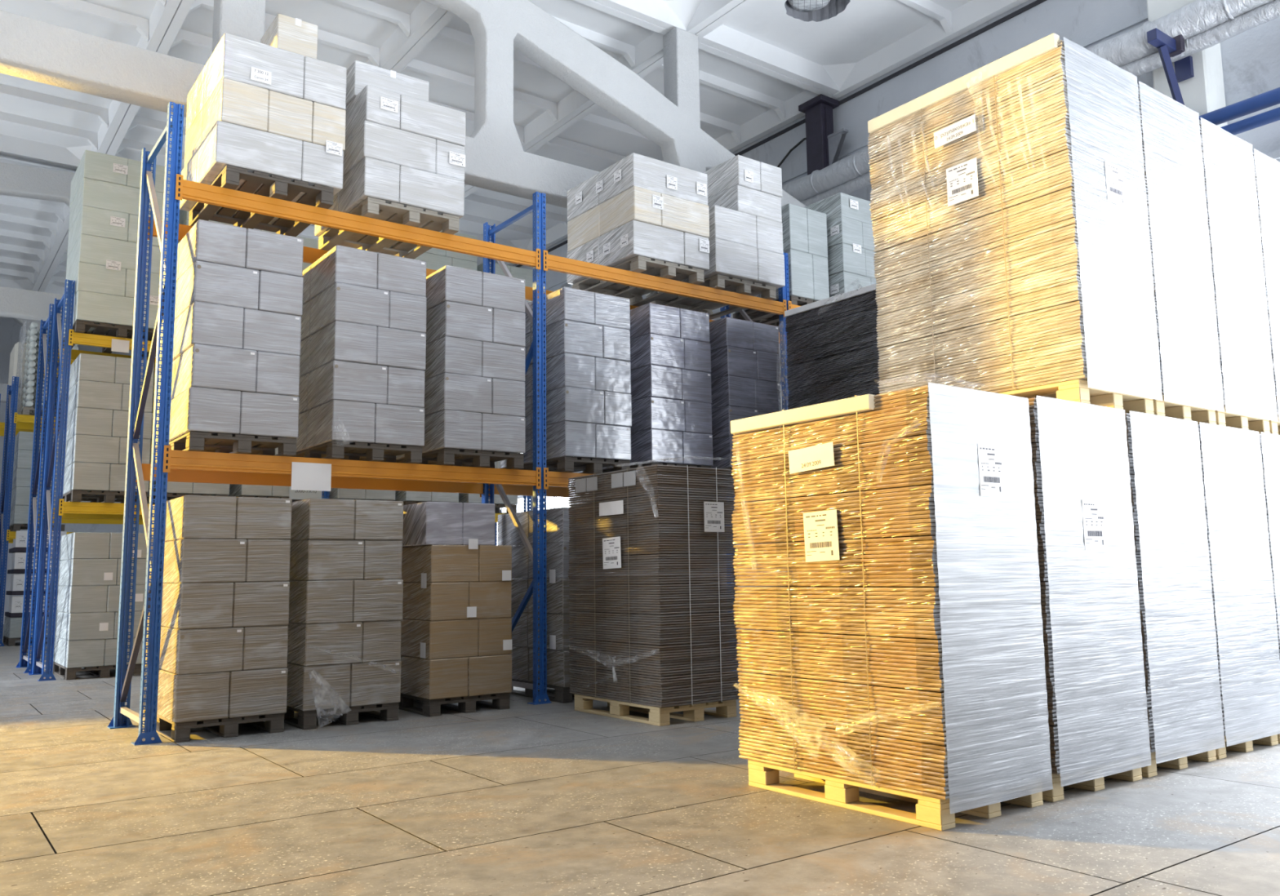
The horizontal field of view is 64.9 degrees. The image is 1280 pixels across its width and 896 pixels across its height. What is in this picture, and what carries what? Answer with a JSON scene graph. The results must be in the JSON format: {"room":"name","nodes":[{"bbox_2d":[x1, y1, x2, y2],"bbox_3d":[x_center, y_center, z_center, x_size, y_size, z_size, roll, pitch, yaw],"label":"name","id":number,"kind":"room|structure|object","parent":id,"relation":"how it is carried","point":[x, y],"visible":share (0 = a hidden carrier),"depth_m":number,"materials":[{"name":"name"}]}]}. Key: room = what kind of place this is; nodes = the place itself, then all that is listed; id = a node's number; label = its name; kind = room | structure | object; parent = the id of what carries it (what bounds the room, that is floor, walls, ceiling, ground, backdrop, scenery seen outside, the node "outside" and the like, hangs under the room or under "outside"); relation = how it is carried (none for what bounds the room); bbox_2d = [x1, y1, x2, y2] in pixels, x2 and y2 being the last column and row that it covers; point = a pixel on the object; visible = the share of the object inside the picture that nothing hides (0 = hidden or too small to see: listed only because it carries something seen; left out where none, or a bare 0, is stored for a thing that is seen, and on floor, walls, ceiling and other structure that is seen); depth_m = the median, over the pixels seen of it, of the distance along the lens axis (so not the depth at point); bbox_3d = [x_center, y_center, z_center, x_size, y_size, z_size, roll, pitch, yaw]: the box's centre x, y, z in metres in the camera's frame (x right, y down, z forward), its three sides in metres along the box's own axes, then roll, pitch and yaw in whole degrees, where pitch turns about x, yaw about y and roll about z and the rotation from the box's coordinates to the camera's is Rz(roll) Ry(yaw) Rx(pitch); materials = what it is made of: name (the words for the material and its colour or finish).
{"room":"distribution center","nodes":[
{"label":"distribution center","id":0,"kind":"room"},
{"bbox_2d":[0,317,144,624],"bbox_3d":[-21.305,0.050,23.884,28.950,8.600,0.400,4,-9,-36],"label":"wall","id":1,"kind":"structure","parent":0,"point":[10,329],"depth_m":27.26,"materials":[{"name":"paint"}]},
{"bbox_2d":[0,0,1027,294],"bbox_3d":[-9.450,-5.550,17.501,17.454,1.400,37.284,4,-9,-36],"label":"ceiling","id":2,"kind":"structure","parent":0,"point":[760,60],"depth_m":14.52,"materials":[{"name":"white paint"}]},
{"bbox_2d":[0,315,155,403],"bbox_3d":[-15.190,-2.442,25.065,17.160,2.710,0.300,4,-9,-36],"label":"roof truss","id":3,"kind":"object","parent":2,"relation":"attached to","point":[3,387],"visible":0.02,"depth_m":24.89,"materials":[{"name":"metal"}]},
{"bbox_2d":[0,162,261,322],"bbox_3d":[-9.560,-3.469,17.482,17.160,2.710,0.300,4,-9,-36],"label":"beam","id":4,"kind":"structure","parent":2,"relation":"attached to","point":[15,180],"depth_m":16.84,"materials":[{"name":"paint"}]},
{"bbox_2d":[0,0,806,208],"bbox_3d":[-3.942,-4.494,9.915,17.160,2.710,0.300,4,-9,-36],"label":"roof truss","id":5,"kind":"object","parent":2,"relation":"attached to","point":[496,160],"visible":0.46,"depth_m":11.46,"materials":[{"name":"paint"}]},
{"bbox_2d":[787,0,830,11],"bbox_3d":[2.230,-6.360,13.284,0.620,1.000,0.620,4,-9,-36],"label":"ceiling lamp","id":6,"kind":"object","parent":2,"relation":"attached to","point":[799,5],"visible":1,"depth_m":13.29,"materials":[{"name":"metal"}]},
{"bbox_2d":[0,624,1279,895],"bbox_3d":[-6.105,2.478,10.285,38.296,0.012,43.000,4,-9,-36],"label":"floor","id":7,"kind":"structure","parent":0,"point":[524,799],"depth_m":4.54,"materials":[{"name":"concrete"}]},
{"bbox_2d":[0,393,54,543],"bbox_3d":[-9.773,1.512,20.740,6.370,4.600,1.070,4,-9,-36],"label":"rack","id":8,"kind":"object","parent":7,"relation":"on","point":[2,424],"visible":0.02,"depth_m":19.05,"materials":[{"name":"metal"}]},
{"bbox_2d":[6,342,44,416],"bbox_3d":[-11.767,-1.165,19.541,0.800,1.550,1.100,4,-9,-36],"label":"load","id":9,"kind":"object","parent":8,"relation":"on","point":[14,371],"visible":0.02,"depth_m":18.97,"materials":[{"name":"plastic"}]},
{"bbox_2d":[3,530,66,646],"bbox_3d":[-10.922,2.521,18.165,0.800,1.990,1.100,4,-9,-36],"label":"tray stack","id":10,"kind":"object","parent":7,"relation":"on","point":[13,619],"visible":0.31,"depth_m":17.60,"materials":[{"name":"plastic"}]},
{"bbox_2d":[5,591,44,595],"bbox_3d":[-10.921,2.611,18.154,0.800,0.070,1.100,4,-9,-36],"label":"tray","id":11,"kind":"object","parent":10,"relation":"on","point":[8,593],"depth_m":17.56,"materials":[{"name":"metal"}]},
{"bbox_2d":[7,568,50,573],"bbox_3d":[-10.927,2.234,18.201,0.800,0.070,1.100,4,-9,-36],"label":"tray","id":12,"kind":"object","parent":10,"relation":"on","point":[13,571],"depth_m":17.63,"materials":[{"name":"metal"}]},
{"bbox_2d":[4,612,53,617],"bbox_3d":[-10.916,2.988,18.107,0.800,0.070,1.100,4,-9,-36],"label":"tray","id":13,"kind":"object","parent":10,"relation":"on","point":[7,615],"depth_m":17.52,"materials":[{"name":"metal"}]},
{"bbox_2d":[8,547,57,553],"bbox_3d":[-10.932,1.857,18.248,0.800,0.070,1.100,4,-9,-36],"label":"tray","id":14,"kind":"object","parent":10,"relation":"on","point":[15,550],"depth_m":17.66,"materials":[{"name":"metal"}]},
{"bbox_2d":[0,376,73,646],"bbox_3d":[-8.910,1.325,19.903,6.390,4.740,1.070,4,-9,-36],"label":"rack","id":15,"kind":"object","parent":7,"relation":"on","point":[13,421],"visible":0.23,"depth_m":17.86,"materials":[{"name":"blue metal"}]},
{"bbox_2d":[8,431,66,531],"bbox_3d":[-11.009,0.669,18.413,0.806,1.769,1.207,4,-9,-36],"label":"load","id":16,"kind":"object","parent":15,"relation":"on","point":[24,441],"visible":0.31,"depth_m":17.81},
{"bbox_2d":[15,320,78,417],"bbox_3d":[-11.004,-1.377,18.614,0.902,1.720,1.130,4,-9,-36],"label":"load","id":17,"kind":"object","parent":15,"relation":"on","point":[32,347],"visible":0.27,"depth_m":18.16,"materials":[{"name":"plastic"}]},
{"bbox_2d":[15,303,155,673],"bbox_3d":[-5.245,0.699,14.741,6.330,4.600,1.070,4,-9,-36],"label":"rack","id":18,"kind":"object","parent":7,"relation":"on","point":[42,365],"visible":0.17,"depth_m":13.10,"materials":[{"name":"blue metal"}]},
{"bbox_2d":[53,532,146,680],"bbox_3d":[-6.439,1.862,12.015,0.801,1.649,1.212,4,-9,-36],"label":"load","id":19,"kind":"object","parent":7,"relation":"on","point":[89,576],"visible":0.68,"depth_m":11.50,"materials":[{"name":"cardboard"}]},
{"bbox_2d":[142,495,292,742],"bbox_3d":[-3.203,1.246,7.569,0.749,1.679,1.208,4,-9,-36],"label":"load","id":20,"kind":"object","parent":7,"relation":"on","point":[223,658],"visible":0.88,"depth_m":7.09,"materials":[{"name":"cardboard"}]},
{"bbox_2d":[28,279,531,681],"bbox_3d":[-4.464,0.561,13.723,6.330,4.600,1.070,4,-9,-36],"label":"rack","id":21,"kind":"object","parent":7,"relation":"on","point":[62,509],"visible":0.32,"depth_m":11.80,"materials":[{"name":"blue metal"}]},
{"bbox_2d":[60,353,154,503],"bbox_3d":[-6.503,-0.160,12.247,0.800,1.719,1.205,4,-9,-36],"label":"load","id":22,"kind":"object","parent":21,"relation":"on","point":[95,461],"visible":0.63,"depth_m":11.73},
{"bbox_2d":[62,150,170,357],"bbox_3d":[-6.500,-2.355,12.540,1.005,2.189,1.214,4,-9,-36],"label":"load","id":23,"kind":"object","parent":21,"relation":"on","point":[104,190],"visible":0.78,"depth_m":11.99,"materials":[{"name":"paper"}]},
{"bbox_2d":[111,338,129,353],"bbox_3d":[-6.197,-1.219,11.996,0.190,0.150,0.002,4,-9,-36],"label":"card","id":24,"kind":"object","parent":21,"relation":"attached to","point":[117,345],"visible":1,"depth_m":12.00,"materials":[{"name":"paper"}]},
{"bbox_2d":[146,370,229,504],"bbox_3d":[-5.771,-0.103,12.781,0.804,1.719,1.204,4,-9,-36],"label":"load","id":25,"kind":"object","parent":21,"relation":"on","point":[175,490],"visible":0.08,"depth_m":12.27},
{"bbox_2d":[177,209,233,244],"bbox_3d":[-5.664,-2.156,13.140,0.809,1.919,1.210,4,-9,-36],"label":"load","id":26,"kind":"object","parent":21,"relation":"on","point":[184,215],"visible":0.02,"depth_m":12.68},
{"bbox_2d":[227,447,321,502],"bbox_3d":[-4.925,-0.038,13.395,1.004,1.719,1.220,4,-9,-36],"label":"load","id":27,"kind":"object","parent":21,"relation":"on","point":[236,491],"visible":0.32,"depth_m":12.81},
{"bbox_2d":[261,230,318,271],"bbox_3d":[-4.941,-1.950,13.656,0.807,1.619,1.200,4,-9,-36],"label":"load","id":28,"kind":"object","parent":21,"relation":"on","point":[308,242],"visible":0.02,"depth_m":13.39},
{"bbox_2d":[322,488,395,501],"bbox_3d":[-4.025,0.033,14.062,0.806,1.719,1.206,4,-9,-36],"label":"load","id":29,"kind":"object","parent":21,"relation":"on","point":[335,493],"visible":0.06,"depth_m":13.47},
{"bbox_2d":[394,490,458,505],"bbox_3d":[-3.260,0.092,14.622,0.806,1.719,1.206,4,-9,-36],"label":"load","id":30,"kind":"object","parent":21,"relation":"on","point":[406,497],"visible":0.02,"depth_m":14.02},
{"bbox_2d":[391,230,477,270],"bbox_3d":[-3.142,-2.059,14.999,0.974,2.119,1.210,4,-9,-36],"label":"load","id":31,"kind":"object","parent":21,"relation":"on","point":[436,259],"visible":0.04,"depth_m":14.61},
{"bbox_2d":[458,461,517,513],"bbox_3d":[-2.495,0.152,15.181,0.807,1.719,1.205,4,-9,-36],"label":"load","id":32,"kind":"object","parent":21,"relation":"on","point":[463,498],"visible":0.06,"depth_m":14.66},
{"bbox_2d":[476,262,533,302],"bbox_3d":[-2.282,-1.819,15.609,0.907,1.769,1.203,4,-9,-36],"label":"load","id":33,"kind":"object","parent":21,"relation":"on","point":[516,272],"visible":0.02,"depth_m":15.29},
{"bbox_2d":[284,498,403,729],"bbox_3d":[-2.486,1.294,8.057,0.754,1.684,1.267,4,-9,-36],"label":"load","id":34,"kind":"object","parent":7,"relation":"on","point":[344,647],"visible":0.85,"depth_m":7.59,"materials":[{"name":"cardboard"}]},
{"bbox_2d":[106,101,799,746],"bbox_3d":[-0.031,0.075,10.127,9.170,4.550,1.070,4,-9,-36],"label":"rack","id":35,"kind":"object","parent":7,"relation":"on","point":[171,465],"visible":0.46,"depth_m":7.99,"materials":[{"name":"orange metal"}]},
{"bbox_2d":[155,219,303,462],"bbox_3d":[-3.211,-0.732,7.830,0.766,1.669,1.209,4,-9,-36],"label":"load","id":36,"kind":"object","parent":35,"relation":"on","point":[238,311],"visible":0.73,"depth_m":7.36,"materials":[{"name":"paper"}]},
{"bbox_2d":[179,32,346,236],"bbox_3d":[-3.063,-2.429,8.138,0.960,1.149,1.215,4,-9,-36],"label":"load","id":37,"kind":"object","parent":35,"relation":"on","point":[262,119],"visible":0.87,"depth_m":7.71,"materials":[{"name":"paper"}]},
{"bbox_2d":[260,13,318,58],"bbox_3d":[-2.977,-3.254,8.508,0.330,0.570,0.502,4,-9,-36],"label":"box","id":38,"kind":"object","parent":37,"relation":"on","point":[295,35],"visible":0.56,"depth_m":8.33,"materials":[{"name":"beige cardboard"}]},
{"bbox_2d":[291,462,331,491],"bbox_3d":[-2.486,0.218,7.613,0.300,0.210,0.002,4,-9,-36],"label":"card","id":39,"kind":"object","parent":35,"relation":"attached to","point":[304,476],"visible":1,"depth_m":7.61,"materials":[{"name":"paper"}]},
{"bbox_2d":[292,244,426,463],"bbox_3d":[-2.388,-0.671,8.409,0.759,1.669,1.247,4,-9,-36],"label":"load","id":40,"kind":"object","parent":35,"relation":"on","point":[362,365],"visible":0.77,"depth_m":7.96,"materials":[{"name":"paper"}]},
{"bbox_2d":[314,84,466,258],"bbox_3d":[-2.195,-2.318,8.767,0.891,1.059,1.214,4,-9,-36],"label":"load","id":41,"kind":"object","parent":35,"relation":"on","point":[404,156],"visible":0.84,"depth_m":8.31,"materials":[{"name":"paper"}]},
{"bbox_2d":[346,60,429,106],"bbox_3d":[-2.310,-3.005,8.800,0.660,0.310,0.752,4,-9,-36],"label":"box","id":42,"kind":"object","parent":41,"relation":"on","point":[360,74],"visible":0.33,"depth_m":8.46,"materials":[{"name":"white cardboard"}]},
{"bbox_2d":[395,265,525,469],"bbox_3d":[-1.651,-0.611,8.972,0.764,1.669,1.203,4,-9,-36],"label":"load","id":43,"kind":"object","parent":35,"relation":"on","point":[475,371],"visible":0.68,"depth_m":8.48,"materials":[{"name":"paper"}]},
{"bbox_2d":[500,286,631,474],"bbox_3d":[-0.728,-0.540,9.644,0.734,1.669,1.205,4,-9,-36],"label":"load","id":44,"kind":"object","parent":35,"relation":"on","point":[588,402],"visible":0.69,"depth_m":9.15,"materials":[{"name":"paper"}]},
{"bbox_2d":[566,152,709,306],"bbox_3d":[-0.037,-2.190,10.350,0.959,1.139,1.212,4,-9,-36],"label":"load","id":45,"kind":"object","parent":35,"relation":"on","point":[641,214],"visible":0.95,"depth_m":9.94,"materials":[{"name":"paper"}]},
{"bbox_2d":[582,302,713,473],"bbox_3d":[0.055,-0.479,10.215,0.761,1.669,1.206,4,-9,-36],"label":"load","id":46,"kind":"object","parent":35,"relation":"on","point":[671,393],"visible":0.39,"depth_m":9.71,"materials":[{"name":"paper"}]},
{"bbox_2d":[645,155,785,319],"bbox_3d":[0.791,-2.277,10.997,0.968,1.449,1.244,4,-9,-36],"label":"load","id":47,"kind":"object","parent":35,"relation":"on","point":[744,194],"visible":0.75,"depth_m":10.58,"materials":[{"name":"paper"}]},
{"bbox_2d":[709,316,781,479],"bbox_3d":[0.923,-0.421,10.782,0.874,1.669,1.325,4,-9,-36],"label":"load","id":48,"kind":"object","parent":35,"relation":"on","point":[745,369],"visible":0.27,"depth_m":10.28,"materials":[{"name":"paper"}]},
{"bbox_2d":[732,203,829,328],"bbox_3d":[1.610,-2.067,11.676,0.600,1.179,1.000,4,-9,-36],"label":"load","id":49,"kind":"object","parent":35,"relation":"on","point":[805,242],"visible":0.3,"depth_m":11.27},
{"bbox_2d":[776,192,876,332],"bbox_3d":[2.252,-2.139,12.058,0.787,1.399,1.231,4,-9,-36],"label":"load","id":50,"kind":"object","parent":35,"relation":"on","point":[850,237],"visible":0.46,"depth_m":11.51,"materials":[{"name":"paper"}]},
{"bbox_2d":[398,502,511,717],"bbox_3d":[-1.731,1.354,8.640,0.779,1.689,1.214,4,-9,-36],"label":"load","id":51,"kind":"object","parent":7,"relation":"on","point":[456,625],"visible":0.86,"depth_m":8.17,"materials":[{"name":"brown cardboard"}]},
{"bbox_2d":[497,507,625,703],"bbox_3d":[-0.727,1.438,9.380,0.756,1.679,1.206,4,-9,-36],"label":"load","id":52,"kind":"object","parent":7,"relation":"on","point":[557,536],"visible":0.41,"depth_m":8.93,"materials":[{"name":"paper"}]},
{"bbox_2d":[567,464,740,726],"bbox_3d":[0.079,1.096,8.010,0.826,1.995,1.290,4,-9,-36],"label":"pallet","id":53,"kind":"object","parent":7,"relation":"on","point":[643,641],"visible":0.98,"depth_m":7.62,"materials":[{"name":"cardboard"}]},
{"bbox_2d":[730,382,1053,831],"bbox_3d":[1.189,0.724,5.016,0.861,1.959,1.363,4,-9,-36],"label":"pallet","id":54,"kind":"object","parent":7,"relation":"on","point":[926,689],"visible":1,"depth_m":4.62,"materials":[{"name":"brown cardboard"}]},
{"bbox_2d":[842,395,1151,802],"bbox_3d":[1.894,0.796,5.561,0.858,1.932,1.319,4,-9,-36],"label":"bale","id":55,"kind":"object","parent":7,"relation":"on","point":[1098,723],"visible":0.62,"depth_m":5.00,"materials":[{"name":"grey"}]},
{"bbox_2d":[866,32,1162,414],"bbox_3d":[2.187,-1.149,6.065,0.834,2.035,1.377,4,-9,-36],"label":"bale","id":56,"kind":"object","parent":55,"relation":"on","point":[1008,203],"visible":0.94,"depth_m":5.64,"materials":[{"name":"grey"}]},
{"bbox_2d":[1124,410,1225,777],"bbox_3d":[2.580,0.850,6.065,0.804,1.932,1.319,4,-9,-36],"label":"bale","id":57,"kind":"object","parent":7,"relation":"on","point":[1182,676],"visible":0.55,"depth_m":5.51,"materials":[{"name":"grey plastic"}]},
{"bbox_2d":[1122,80,1224,424],"bbox_3d":[2.824,-1.073,6.527,0.759,1.982,1.373,4,-9,-36],"label":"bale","id":58,"kind":"object","parent":57,"relation":"on","point":[1190,371],"visible":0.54,"depth_m":5.96,"materials":[{"name":"grey"}]},
{"bbox_2d":[1146,0,1227,127],"bbox_3d":[5.931,-1.784,10.558,0.420,8.180,0.550,4,-9,-36],"label":"window","id":59,"kind":"structure","parent":7,"relation":"on","point":[1203,93],"depth_m":10.61,"materials":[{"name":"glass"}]},
{"bbox_2d":[560,0,1273,288],"bbox_3d":[4.766,-4.269,11.752,0.360,0.377,21.010,4,-9,-36],"label":"pipe","id":60,"kind":"object","parent":59,"relation":"attached to","point":[1198,16],"visible":0.2,"depth_m":10.81,"materials":[{"name":"silver metal"}]},
{"bbox_2d":[1146,27,1194,105],"bbox_3d":[5.505,-3.786,10.419,0.680,1.070,0.220,4,-9,-36],"label":"bracket","id":61,"kind":"object","parent":59,"relation":"attached to","point":[1167,46],"visible":0.91,"depth_m":10.43,"materials":[{"name":"metal"}]},
{"bbox_2d":[800,0,1279,206],"bbox_3d":[4.825,-4.046,11.766,0.191,0.210,21.005,4,-9,-36],"label":"pipe","id":62,"kind":"object","parent":61,"relation":"attached to","point":[1268,11],"visible":0.16,"depth_m":10.38,"materials":[{"name":"silver metal"}]},
{"bbox_2d":[1199,87,1279,124],"bbox_3d":[8.258,-3.801,7.016,0.150,0.150,9.400,4,-9,-36],"label":"pipe","id":63,"kind":"object","parent":61,"relation":"attached to","point":[1270,98],"visible":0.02,"depth_m":9.98,"materials":[{"name":"metal"}]},
{"bbox_2d":[1220,106,1279,134],"bbox_3d":[8.306,-3.631,6.933,0.120,0.120,9.250,4,-9,-36],"label":"pipe","id":64,"kind":"object","parent":61,"relation":"attached to","point":[1273,115],"visible":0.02,"depth_m":9.90,"materials":[{"name":"metal"}]},
{"bbox_2d":[1197,422,1279,759],"bbox_3d":[3.224,0.899,6.534,0.821,1.932,1.316,4,-9,-36],"label":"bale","id":65,"kind":"object","parent":7,"relation":"on","point":[1242,575],"visible":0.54,"depth_m":5.99,"materials":[{"name":"grey plastic"}]},
{"bbox_2d":[1199,116,1278,434],"bbox_3d":[3.423,-1.017,6.967,0.761,1.962,1.377,4,-9,-36],"label":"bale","id":66,"kind":"object","parent":65,"relation":"on","point":[1248,384],"visible":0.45,"depth_m":6.41,"materials":[{"name":"grey"}]},
{"bbox_2d":[1210,431,1279,743],"bbox_3d":[3.879,0.950,7.012,0.827,1.932,1.314,4,-9,-36],"label":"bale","id":67,"kind":"object","parent":7,"relation":"on","point":[1269,442],"visible":0.12,"depth_m":6.37,"materials":[{"name":"grey"}]},
{"bbox_2d":[1252,148,1279,435],"bbox_3d":[4.018,-0.961,7.400,0.728,1.942,1.375,4,-9,-36],"label":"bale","id":68,"kind":"object","parent":67,"relation":"on","point":[1267,169],"visible":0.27,"depth_m":6.75,"materials":[{"name":"grey"}]},
{"bbox_3d":[2.158,1.306,9.550,0.792,1.902,1.249,4,-9,-36],"label":"bale","id":69,"kind":"object","parent":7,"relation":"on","visible":0},
{"bbox_2d":[784,283,880,409],"bbox_3d":[2.087,-0.572,9.813,0.824,1.888,1.359,4,-9,-36],"label":"pallet","id":70,"kind":"object","parent":69,"relation":"on","point":[833,353],"visible":0.33,"depth_m":9.62,"materials":[{"name":"black plastic"}]},
{"bbox_3d":[2.784,-0.573,14.729,0.420,6.900,0.600,4,-9,-36],"label":"concrete column","id":71,"kind":"structure","parent":7,"relation":"on","visible":0},
{"bbox_2d":[798,93,848,175],"bbox_3d":[2.811,-4.641,15.124,0.400,1.270,0.760,4,-9,-36],"label":"steel post","id":72,"kind":"object","parent":71,"relation":"on","point":[824,145],"visible":0.8,"depth_m":15.10,"materials":[{"name":"metal"}]},
{"bbox_2d":[777,137,805,167],"bbox_3d":[2.226,-4.543,16.167,0.056,0.486,1.805,4,-9,-36],"label":"power cable","id":73,"kind":"object","parent":72,"relation":"hanging from","point":[803,139],"visible":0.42,"depth_m":15.94,"materials":[{"name":"black rubber"}]},
{"bbox_2d":[368,0,1279,633],"bbox_3d":[2.424,-1.282,15.873,0.340,8.600,41.000,4,-9,-36],"label":"wall","id":74,"kind":"structure","parent":0,"point":[1251,58],"depth_m":12.86,"materials":[{"name":"paint"}]},
{"bbox_2d":[497,495,527,543],"bbox_3d":[-2.943,2.050,22.776,0.070,1.850,2.100,4,-9,-36],"label":"window","id":75,"kind":"structure","parent":74,"relation":"in","point":[519,507],"depth_m":22.55,"materials":[{"name":"glass"}]},
{"bbox_2d":[537,496,569,510],"bbox_3d":[-1.580,1.801,20.940,0.070,1.850,2.100,4,-9,-36],"label":"window","id":76,"kind":"structure","parent":74,"relation":"in","point":[551,502],"depth_m":21.27,"materials":[{"name":"glass"}]},
{"bbox_2d":[515,0,1046,267],"bbox_3d":[-1.006,-4.492,20.652,0.028,0.050,30.000,4,-9,-36],"label":"trim","id":77,"kind":"structure","parent":74,"relation":"attached to","point":[1036,2],"depth_m":14.18,"materials":[{"name":"metal"}]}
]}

